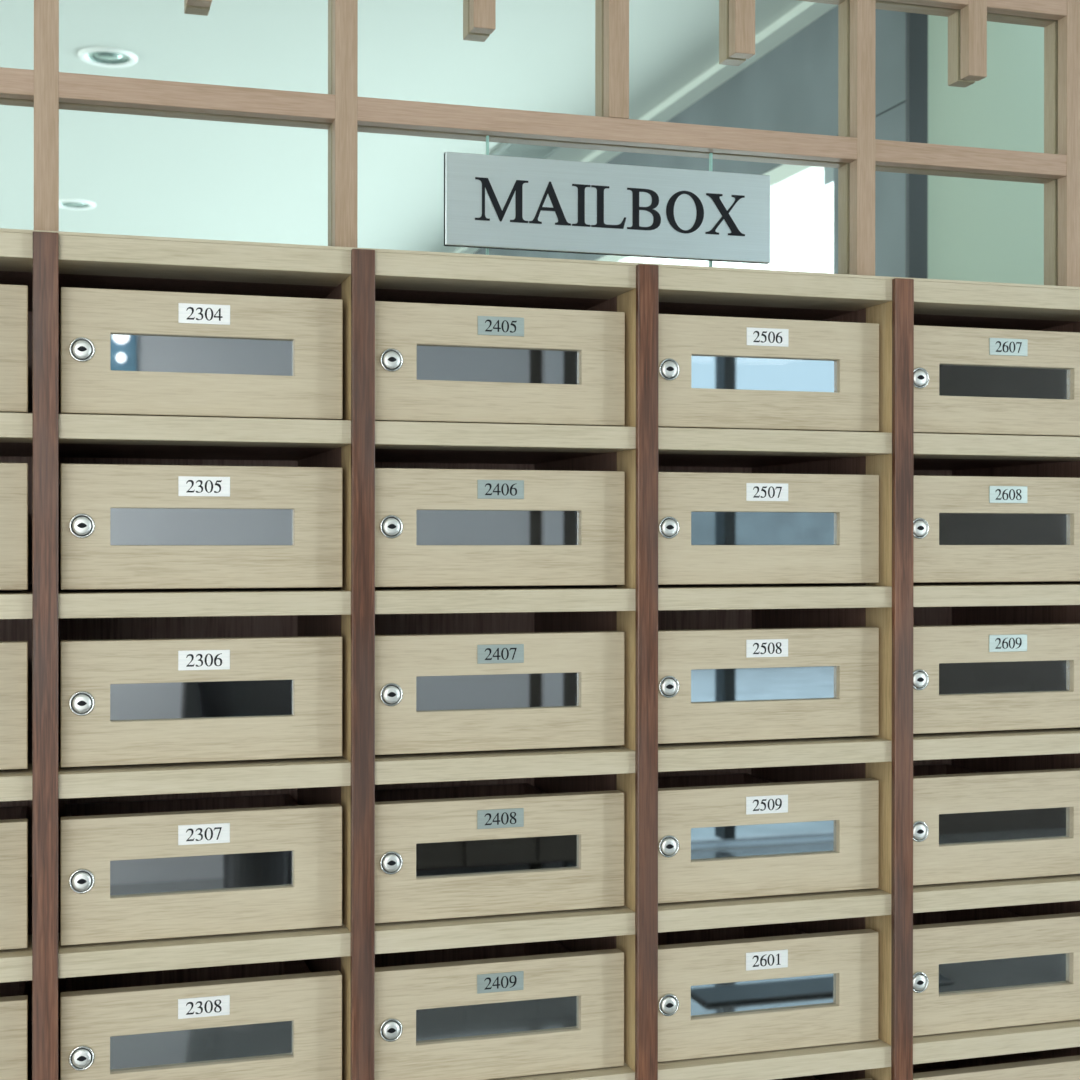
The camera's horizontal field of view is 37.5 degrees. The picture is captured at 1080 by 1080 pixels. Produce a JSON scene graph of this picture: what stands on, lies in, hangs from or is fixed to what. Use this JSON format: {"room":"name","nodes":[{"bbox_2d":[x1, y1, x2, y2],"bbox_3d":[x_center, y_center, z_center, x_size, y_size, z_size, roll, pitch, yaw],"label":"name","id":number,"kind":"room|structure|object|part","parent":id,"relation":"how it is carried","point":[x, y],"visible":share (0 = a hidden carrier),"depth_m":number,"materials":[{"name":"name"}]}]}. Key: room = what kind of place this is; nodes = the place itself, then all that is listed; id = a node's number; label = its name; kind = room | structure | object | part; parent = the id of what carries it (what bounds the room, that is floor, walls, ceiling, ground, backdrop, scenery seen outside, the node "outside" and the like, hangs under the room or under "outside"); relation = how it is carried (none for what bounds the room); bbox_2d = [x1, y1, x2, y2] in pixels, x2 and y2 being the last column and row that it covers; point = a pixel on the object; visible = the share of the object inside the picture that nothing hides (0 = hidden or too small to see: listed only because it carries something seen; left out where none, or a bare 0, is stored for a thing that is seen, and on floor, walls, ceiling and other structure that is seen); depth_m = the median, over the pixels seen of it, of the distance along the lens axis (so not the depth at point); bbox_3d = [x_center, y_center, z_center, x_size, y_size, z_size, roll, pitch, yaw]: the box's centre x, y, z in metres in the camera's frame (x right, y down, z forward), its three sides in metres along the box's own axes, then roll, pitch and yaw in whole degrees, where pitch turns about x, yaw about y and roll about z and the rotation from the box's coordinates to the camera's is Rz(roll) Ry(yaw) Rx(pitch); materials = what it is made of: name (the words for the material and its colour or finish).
{"room":"apartment mail room","nodes":[
{"label":"apartment mail room","id":0,"kind":"room"},
{"bbox_2d":[0,0,802,252],"bbox_3d":[-2.330,-1.359,5.746,5.300,0.100,8.970,0,0,-17],"label":"ceiling","id":1,"kind":"structure","parent":0,"point":[153,176],"depth_m":4.62,"materials":[{"name":"white paint"}]},
{"bbox_2d":[59,199,95,209],"bbox_3d":[-1.809,-1.304,6.186,0.156,0.011,0.156,0,0,-17],"label":"recessed light","id":2,"kind":"object","parent":1,"relation":"in","point":[73,204],"visible":0.94,"depth_m":6.19,"materials":[{"name":"white"}]},
{"bbox_2d":[78,47,137,67],"bbox_3d":[-1.165,-1.301,4.292,0.156,0.011,0.156,0,0,-17],"label":"recessed light","id":3,"kind":"object","parent":1,"relation":"in","point":[110,57],"visible":1,"depth_m":4.29,"materials":[{"name":"white metal"}]},
{"bbox_2d":[489,143,559,158],"bbox_3d":[-0.045,-1.294,5.275,0.180,0.026,0.320,0,0,-17],"label":"ceiling vent","id":4,"kind":"object","parent":1,"relation":"in","point":[504,149],"visible":0.34,"depth_m":5.25,"materials":[{"name":"grey metal"}]},
{"bbox_2d":[473,5,905,277],"bbox_3d":[-0.255,0.091,7.073,0.045,2.800,7.440,0,0,-17],"label":"wall","id":5,"kind":"structure","parent":0,"point":[793,87],"depth_m":3.94,"materials":[{"name":"grey paint"}]},
{"bbox_2d":[454,1,836,253],"bbox_3d":[-0.304,-1.298,7.056,0.060,0.022,7.440,0,0,-17],"label":"trim","id":6,"kind":"structure","parent":5,"relation":"attached to","point":[805,13],"depth_m":4.38,"materials":[{"name":"white paint"}]},
{"bbox_2d":[596,164,833,262],"bbox_3d":[-0.307,0.260,7.236,0.050,2.461,7.100,0,0,-17],"label":"window","id":7,"kind":"structure","parent":5,"relation":"in","point":[784,176],"depth_m":4.08,"materials":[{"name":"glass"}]},
{"bbox_3d":[0.719,-0.894,3.861,0.040,0.060,0.050,0,0,-17],"label":"frame","id":8,"kind":"part","parent":7,"relation":"part of","materials":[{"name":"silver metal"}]},
{"bbox_2d":[875,101,905,116],"bbox_3d":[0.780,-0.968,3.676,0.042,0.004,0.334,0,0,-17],"label":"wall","id":9,"kind":"structure","parent":0,"point":[904,101],"depth_m":3.57,"materials":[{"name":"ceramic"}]},
{"bbox_2d":[928,15,1043,284],"bbox_3d":[1.965,0.097,3.897,2.354,2.800,0.050,0,0,-17],"label":"wall","id":10,"kind":"structure","parent":0,"point":[981,230],"depth_m":3.58,"materials":[{"name":"white paint"}]},
{"bbox_2d":[906,12,927,278],"bbox_3d":[0.829,0.096,3.507,0.046,2.800,0.015,0,0,-17],"label":"trim","id":11,"kind":"structure","parent":10,"relation":"attached to","point":[916,24],"depth_m":3.50,"materials":[{"name":"stone"}]},
{"bbox_3d":[0.844,1.546,3.720,10.600,0.100,14.900,0,0,-17],"label":"floor","id":12,"kind":"structure","parent":0,"visible":0},
{"bbox_2d":[0,228,1079,1079],"bbox_3d":[-0.088,0.599,1.802,1.523,1.778,0.390,0,0,-17],"label":"tall cabinet","id":13,"kind":"object","parent":12,"relation":"on","point":[45,614],"visible":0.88,"depth_m":1.68,"materials":[{"name":"brown wood"}]},
{"bbox_2d":[0,806,27,949],"bbox_3d":[-0.663,0.326,1.627,0.270,0.121,0.346,0,0,-17],"label":"mailbox","id":14,"kind":"object","parent":13,"relation":"on","point":[13,820],"visible":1,"depth_m":1.50,"materials":[{"name":"laminate"}]},
{"bbox_2d":[0,284,27,412],"bbox_3d":[-0.662,-0.181,1.626,0.270,0.121,0.346,0,0,-17],"label":"mailbox","id":15,"kind":"object","parent":13,"relation":"on","point":[13,298],"visible":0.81,"depth_m":1.50,"materials":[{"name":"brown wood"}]},
{"bbox_2d":[0,641,27,769],"bbox_3d":[-0.663,0.157,1.627,0.270,0.121,0.346,0,0,-17],"label":"mailbox","id":16,"kind":"object","parent":13,"relation":"on","point":[13,654],"visible":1,"depth_m":1.50,"materials":[{"name":"laminate"}]},
{"bbox_2d":[0,463,27,589],"bbox_3d":[-0.663,-0.013,1.626,0.270,0.121,0.346,0,0,-17],"label":"mailbox","id":17,"kind":"object","parent":13,"relation":"on","point":[13,476],"visible":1,"depth_m":1.50,"materials":[{"name":"laminate"}]},
{"bbox_2d":[0,981,27,1079],"bbox_3d":[-0.663,0.495,1.627,0.270,0.121,0.346,0,0,-17],"label":"mailbox","id":18,"kind":"object","parent":13,"relation":"on","point":[13,995],"visible":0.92,"depth_m":1.50,"materials":[{"name":"laminate"}]},
{"bbox_2d":[0,935,31,982],"bbox_3d":[-0.620,0.401,1.489,0.279,0.023,0.085,0,0,-17],"label":"shelf","id":19,"kind":"object","parent":13,"relation":"attached to","point":[15,964],"depth_m":1.49,"materials":[{"name":"brown wood"}]},
{"bbox_2d":[0,763,31,801],"bbox_3d":[-0.620,0.232,1.489,0.279,0.023,0.085,0,0,-17],"label":"shelf","id":20,"kind":"object","parent":13,"relation":"attached to","point":[15,784],"depth_m":1.49,"materials":[{"name":"brown wood"}]},
{"bbox_2d":[0,591,31,618],"bbox_3d":[-0.620,0.062,1.489,0.279,0.023,0.085,0,0,-17],"label":"shelf","id":21,"kind":"object","parent":13,"relation":"attached to","point":[17,604],"depth_m":1.48,"materials":[{"name":"brown wood"}]},
{"bbox_2d":[0,413,32,442],"bbox_3d":[-0.619,-0.107,1.488,0.279,0.023,0.085,0,0,-17],"label":"shelf","id":22,"kind":"object","parent":13,"relation":"attached to","point":[14,427],"depth_m":1.48,"materials":[{"name":"brown wood"}]},
{"bbox_3d":[-0.717,0.218,1.808,0.279,1.011,0.012,0,0,-17],"label":"panel","id":23,"kind":"part","parent":13,"relation":"part of","materials":[{"name":"laminate"}]},
{"bbox_3d":[-0.429,0.218,1.895,0.279,1.011,0.012,0,0,-17],"label":"panel","id":24,"kind":"part","parent":13,"relation":"part of","materials":[{"name":"laminate"}]},
{"bbox_2d":[60,794,341,945],"bbox_3d":[-0.376,0.327,1.714,0.270,0.121,0.346,0,0,-17],"label":"mailbox","id":25,"kind":"object","parent":13,"relation":"on","point":[169,868],"visible":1,"depth_m":1.56,"materials":[{"name":"laminate"}]},
{"bbox_2d":[60,960,341,1079],"bbox_3d":[-0.376,0.495,1.714,0.270,0.121,0.346,0,0,-17],"label":"mailbox","id":26,"kind":"object","parent":13,"relation":"on","point":[282,1020],"visible":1,"depth_m":1.56,"materials":[{"name":"laminate"}]},
{"bbox_2d":[61,636,341,766],"bbox_3d":[-0.376,0.157,1.714,0.270,0.121,0.346,0,0,-17],"label":"mailbox","id":27,"kind":"object","parent":13,"relation":"on","point":[179,700],"visible":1,"depth_m":1.55,"materials":[{"name":"laminate"}]},
{"bbox_2d":[61,464,341,589],"bbox_3d":[-0.376,-0.013,1.714,0.270,0.121,0.346,0,0,-17],"label":"mailbox","id":28,"kind":"object","parent":13,"relation":"on","point":[223,527],"visible":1,"depth_m":1.55,"materials":[{"name":"laminate"}]},
{"bbox_2d":[61,287,342,419],"bbox_3d":[-0.376,-0.181,1.713,0.270,0.121,0.346,0,0,-17],"label":"mailbox","id":29,"kind":"object","parent":13,"relation":"on","point":[124,352],"visible":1,"depth_m":1.55,"materials":[{"name":"laminate"}]},
{"bbox_2d":[58,921,349,977],"bbox_3d":[-0.333,0.401,1.576,0.279,0.023,0.085,0,0,-17],"label":"shelf","id":30,"kind":"object","parent":13,"relation":"attached to","point":[93,959],"depth_m":1.54,"materials":[{"name":"brown wood"}]},
{"bbox_2d":[58,756,350,798],"bbox_3d":[-0.333,0.232,1.576,0.279,0.023,0.085,0,0,-17],"label":"shelf","id":31,"kind":"object","parent":13,"relation":"attached to","point":[289,773],"depth_m":1.54,"materials":[{"name":"brown wood"}]},
{"bbox_2d":[58,589,350,617],"bbox_3d":[-0.333,0.062,1.576,0.279,0.023,0.085,0,0,-17],"label":"shelf","id":32,"kind":"object","parent":13,"relation":"attached to","point":[253,602],"depth_m":1.54,"materials":[{"name":"brown wood"}]},
{"bbox_2d":[59,414,350,447],"bbox_3d":[-0.332,-0.107,1.576,0.279,0.023,0.085,0,0,-17],"label":"shelf","id":33,"kind":"object","parent":13,"relation":"attached to","point":[78,429],"depth_m":1.54,"materials":[{"name":"brown wood"}]},
{"bbox_3d":[-0.186,0.601,1.608,0.021,1.774,0.060,0,0,-17],"label":"panel","id":34,"kind":"part","parent":13,"relation":"part of","materials":[{"name":"brown wood"}]},
{"bbox_3d":[-0.142,0.219,1.982,0.279,1.011,0.012,0,0,-17],"label":"panel","id":35,"kind":"part","parent":13,"relation":"part of","materials":[{"name":"laminate"}]},
{"bbox_2d":[375,940,623,1079],"bbox_3d":[-0.089,0.495,1.801,0.270,0.121,0.346,0,0,-17],"label":"mailbox","id":36,"kind":"object","parent":13,"relation":"on","point":[531,1008],"visible":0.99,"depth_m":1.65,"materials":[{"name":"laminate"}]},
{"bbox_2d":[375,783,623,922],"bbox_3d":[-0.089,0.327,1.801,0.270,0.121,0.346,0,0,-17],"label":"mailbox","id":37,"kind":"object","parent":13,"relation":"on","point":[497,849],"visible":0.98,"depth_m":1.64,"materials":[{"name":"laminate"}]},
{"bbox_2d":[375,631,623,754],"bbox_3d":[-0.089,0.157,1.801,0.270,0.121,0.346,0,0,-17],"label":"mailbox","id":38,"kind":"object","parent":13,"relation":"on","point":[435,693],"visible":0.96,"depth_m":1.64,"materials":[{"name":"laminate"}]},
{"bbox_2d":[375,301,624,425],"bbox_3d":[-0.088,-0.180,1.800,0.270,0.121,0.346,0,0,-17],"label":"mailbox","id":39,"kind":"object","parent":13,"relation":"on","point":[445,363],"visible":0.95,"depth_m":1.64,"materials":[{"name":"laminate"}]},
{"bbox_2d":[375,468,624,586],"bbox_3d":[-0.089,-0.012,1.801,0.270,0.121,0.346,0,0,-17],"label":"mailbox","id":40,"kind":"object","parent":13,"relation":"on","point":[434,527],"visible":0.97,"depth_m":1.64,"materials":[{"name":"laminate"}]},
{"bbox_2d":[375,905,634,953],"bbox_3d":[-0.046,0.401,1.663,0.279,0.023,0.085,0,0,-17],"label":"shelf","id":41,"kind":"object","parent":13,"relation":"attached to","point":[447,933],"depth_m":1.63,"materials":[{"name":"brown wood"}]},
{"bbox_2d":[375,745,634,784],"bbox_3d":[-0.046,0.232,1.663,0.279,0.023,0.085,0,0,-17],"label":"shelf","id":42,"kind":"object","parent":13,"relation":"attached to","point":[618,762],"depth_m":1.63,"materials":[{"name":"brown wood"}]},
{"bbox_2d":[375,586,634,613],"bbox_3d":[-0.045,0.062,1.663,0.279,0.023,0.085,0,0,-17],"label":"shelf","id":43,"kind":"object","parent":13,"relation":"attached to","point":[609,599],"depth_m":1.63,"materials":[{"name":"brown wood"}]},
{"bbox_2d":[375,421,635,452],"bbox_3d":[-0.045,-0.107,1.663,0.279,0.023,0.085,0,0,-17],"label":"shelf","id":44,"kind":"object","parent":13,"relation":"attached to","point":[389,435],"depth_m":1.63,"materials":[{"name":"brown wood"}]},
{"bbox_2d":[487,1062,634,1079],"bbox_3d":[-0.046,0.568,1.664,0.279,0.023,0.085,0,0,-17],"label":"shelf","id":45,"kind":"object","parent":13,"relation":"attached to","point":[626,1072],"depth_m":1.66,"materials":[{"name":"brown wood"}]},
{"bbox_3d":[0.101,0.601,1.696,0.021,1.774,0.060,0,0,-17],"label":"panel","id":46,"kind":"part","parent":13,"relation":"part of","materials":[{"name":"brown wood"}]},
{"bbox_3d":[0.145,0.219,2.070,0.279,1.011,0.012,0,0,-17],"label":"panel","id":47,"kind":"part","parent":13,"relation":"part of","materials":[{"name":"laminate"}]},
{"bbox_2d":[658,923,877,1061],"bbox_3d":[0.198,0.496,1.889,0.270,0.121,0.346,0,0,-17],"label":"mailbox","id":48,"kind":"object","parent":13,"relation":"on","point":[780,986],"visible":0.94,"depth_m":1.73,"materials":[{"name":"laminate"}]},
{"bbox_2d":[658,773,878,902],"bbox_3d":[0.198,0.327,1.888,0.270,0.121,0.346,0,0,-17],"label":"mailbox","id":49,"kind":"object","parent":13,"relation":"on","point":[737,835],"visible":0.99,"depth_m":1.73,"materials":[{"name":"laminate"}]},
{"bbox_2d":[658,314,878,431],"bbox_3d":[0.199,-0.180,1.888,0.270,0.121,0.346,0,0,-17],"label":"mailbox","id":50,"kind":"object","parent":13,"relation":"on","point":[715,372],"visible":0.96,"depth_m":1.73,"materials":[{"name":"laminate"}]},
{"bbox_2d":[658,627,878,743],"bbox_3d":[0.198,0.157,1.888,0.270,0.121,0.346,0,0,-17],"label":"mailbox","id":51,"kind":"object","parent":13,"relation":"on","point":[715,685],"visible":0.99,"depth_m":1.73,"materials":[{"name":"laminate"}]},
{"bbox_2d":[658,472,878,584],"bbox_3d":[0.199,-0.012,1.888,0.270,0.121,0.346,0,0,-17],"label":"mailbox","id":52,"kind":"object","parent":13,"relation":"on","point":[714,528],"visible":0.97,"depth_m":1.73,"materials":[{"name":"laminate"}]},
{"bbox_2d":[658,1038,890,1079],"bbox_3d":[0.241,0.568,1.751,0.279,0.023,0.085,0,0,-17],"label":"shelf","id":53,"kind":"object","parent":13,"relation":"attached to","point":[873,1054],"depth_m":1.72,"materials":[{"name":"brown wood"}]},
{"bbox_2d":[658,888,890,932],"bbox_3d":[0.241,0.401,1.751,0.279,0.023,0.085,0,0,-17],"label":"shelf","id":54,"kind":"object","parent":13,"relation":"attached to","point":[873,903],"depth_m":1.71,"materials":[{"name":"brown wood"}]},
{"bbox_2d":[658,736,891,771],"bbox_3d":[0.241,0.232,1.750,0.279,0.023,0.085,0,0,-17],"label":"shelf","id":55,"kind":"object","parent":13,"relation":"attached to","point":[871,752],"depth_m":1.72,"materials":[{"name":"brown wood"}]},
{"bbox_2d":[658,584,891,610],"bbox_3d":[0.242,0.063,1.750,0.279,0.023,0.085,0,0,-17],"label":"shelf","id":56,"kind":"object","parent":13,"relation":"attached to","point":[855,597],"depth_m":1.71,"materials":[{"name":"brown wood"}]},
{"bbox_2d":[658,427,891,456],"bbox_3d":[0.242,-0.107,1.750,0.279,0.023,0.085,0,0,-17],"label":"shelf","id":57,"kind":"object","parent":13,"relation":"attached to","point":[671,441],"depth_m":1.71,"materials":[{"name":"brown wood"}]},
{"bbox_2d":[773,1075,872,1079],"bbox_3d":[0.198,0.663,1.889,0.270,0.121,0.346,0,0,-17],"label":"mailbox","id":58,"kind":"object","parent":13,"relation":"on","point":[811,1077],"visible":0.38,"depth_m":1.92,"materials":[{"name":"laminate"}]},
{"bbox_3d":[0.388,0.601,1.783,0.021,1.774,0.060,0,0,-17],"label":"panel","id":59,"kind":"part","parent":13,"relation":"part of","materials":[{"name":"brown wood"}]},
{"bbox_3d":[0.432,0.219,2.157,0.279,1.011,0.012,0,0,-17],"label":"panel","id":60,"kind":"part","parent":13,"relation":"part of","materials":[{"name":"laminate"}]},
{"bbox_2d":[913,907,1079,1035],"bbox_3d":[0.485,0.496,1.976,0.270,0.121,0.346,0,0,-17],"label":"mailbox","id":61,"kind":"object","parent":13,"relation":"on","point":[991,967],"visible":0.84,"depth_m":1.81,"materials":[{"name":"laminate"}]},
{"bbox_2d":[913,764,1079,884],"bbox_3d":[0.485,0.327,1.976,0.270,0.121,0.346,0,0,-17],"label":"mailbox","id":62,"kind":"object","parent":13,"relation":"on","point":[969,825],"visible":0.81,"depth_m":1.81,"materials":[{"name":"laminate"}]},
{"bbox_2d":[913,623,1079,733],"bbox_3d":[0.485,0.157,1.975,0.270,0.121,0.346,0,0,-17],"label":"mailbox","id":63,"kind":"object","parent":13,"relation":"on","point":[967,678],"visible":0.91,"depth_m":1.81,"materials":[{"name":"laminate"}]},
{"bbox_2d":[913,475,1079,582],"bbox_3d":[0.485,-0.012,1.975,0.270,0.121,0.346,0,0,-17],"label":"mailbox","id":64,"kind":"object","parent":13,"relation":"on","point":[1030,532],"visible":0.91,"depth_m":1.81,"materials":[{"name":"laminate"}]},
{"bbox_2d":[913,1052,1079,1079],"bbox_3d":[0.485,0.663,1.976,0.270,0.121,0.346,0,0,-17],"label":"mailbox","id":65,"kind":"object","parent":13,"relation":"on","point":[1018,1066],"visible":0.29,"depth_m":1.83,"materials":[{"name":"laminate"}]},
{"bbox_2d":[913,1019,1079,1063],"bbox_3d":[0.528,0.569,1.838,0.279,0.023,0.085,0,0,-17],"label":"shelf","id":66,"kind":"object","parent":13,"relation":"attached to","point":[940,1047],"depth_m":1.79,"materials":[{"name":"brown wood"}]},
{"bbox_2d":[913,874,1079,912],"bbox_3d":[0.528,0.401,1.838,0.279,0.023,0.085,0,0,-17],"label":"shelf","id":67,"kind":"object","parent":13,"relation":"attached to","point":[1057,888],"depth_m":1.79,"materials":[{"name":"brown wood"}]},
{"bbox_2d":[913,727,1079,760],"bbox_3d":[0.528,0.232,1.838,0.279,0.023,0.085,0,0,-17],"label":"shelf","id":68,"kind":"object","parent":13,"relation":"attached to","point":[1001,743],"depth_m":1.79,"materials":[{"name":"brown wood"}]},
{"bbox_2d":[913,582,1079,606],"bbox_3d":[0.529,0.063,1.837,0.279,0.023,0.085,0,0,-17],"label":"shelf","id":69,"kind":"object","parent":13,"relation":"attached to","point":[962,594],"depth_m":1.79,"materials":[{"name":"brown wood"}]},
{"bbox_2d":[914,325,1079,436],"bbox_3d":[0.486,-0.180,1.975,0.270,0.121,0.346,0,0,-17],"label":"mailbox","id":70,"kind":"object","parent":13,"relation":"on","point":[977,381],"visible":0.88,"depth_m":1.81,"materials":[{"name":"laminate"}]},
{"bbox_2d":[914,433,1079,460],"bbox_3d":[0.529,-0.107,1.837,0.279,0.023,0.085,0,0,-17],"label":"shelf","id":71,"kind":"object","parent":13,"relation":"attached to","point":[926,445],"depth_m":1.79,"materials":[{"name":"brown wood"}]},
{"bbox_3d":[3.570,-0.793,2.820,5.508,1.016,0.060,0,0,-17],"label":"wall","id":72,"kind":"structure","parent":0,"visible":0},
{"bbox_2d":[0,0,1079,286],"bbox_3d":[0.072,-0.796,1.760,1.804,1.011,0.047,0,0,-17],"label":"wooden lattice frame","id":73,"kind":"structure","parent":72,"relation":"in","point":[856,153],"depth_m":1.76,"materials":[{"name":"brown wood"}]},
{"bbox_3d":[0.068,-0.450,1.773,1.780,0.025,0.022,0,0,-17],"label":"rail","id":74,"kind":"part","parent":73,"relation":"part of","materials":[{"name":"brown wood"}]},
{"bbox_3d":[0.075,-0.450,1.748,1.780,0.025,0.018,0,0,-17],"label":"rail","id":75,"kind":"part","parent":73,"relation":"part of","materials":[{"name":"brown wood"}]},
{"bbox_2d":[444,152,769,263],"bbox_3d":[0.077,-0.362,1.748,0.376,0.098,0.020,0,0,-17],"label":"sign","id":76,"kind":"object","parent":73,"relation":"attached to","point":[491,201],"visible":1,"depth_m":1.74,"materials":[{"name":"metal"}]},
{"bbox_3d":[0.068,-0.641,1.772,1.780,0.026,0.022,0,0,-17],"label":"rail","id":77,"kind":"part","parent":73,"relation":"part of","materials":[{"name":"brown wood"}]},
{"bbox_3d":[0.076,-0.641,1.748,1.780,0.026,0.018,0,0,-17],"label":"rail","id":78,"kind":"part","parent":73,"relation":"part of","materials":[{"name":"brown wood"}]}
]}

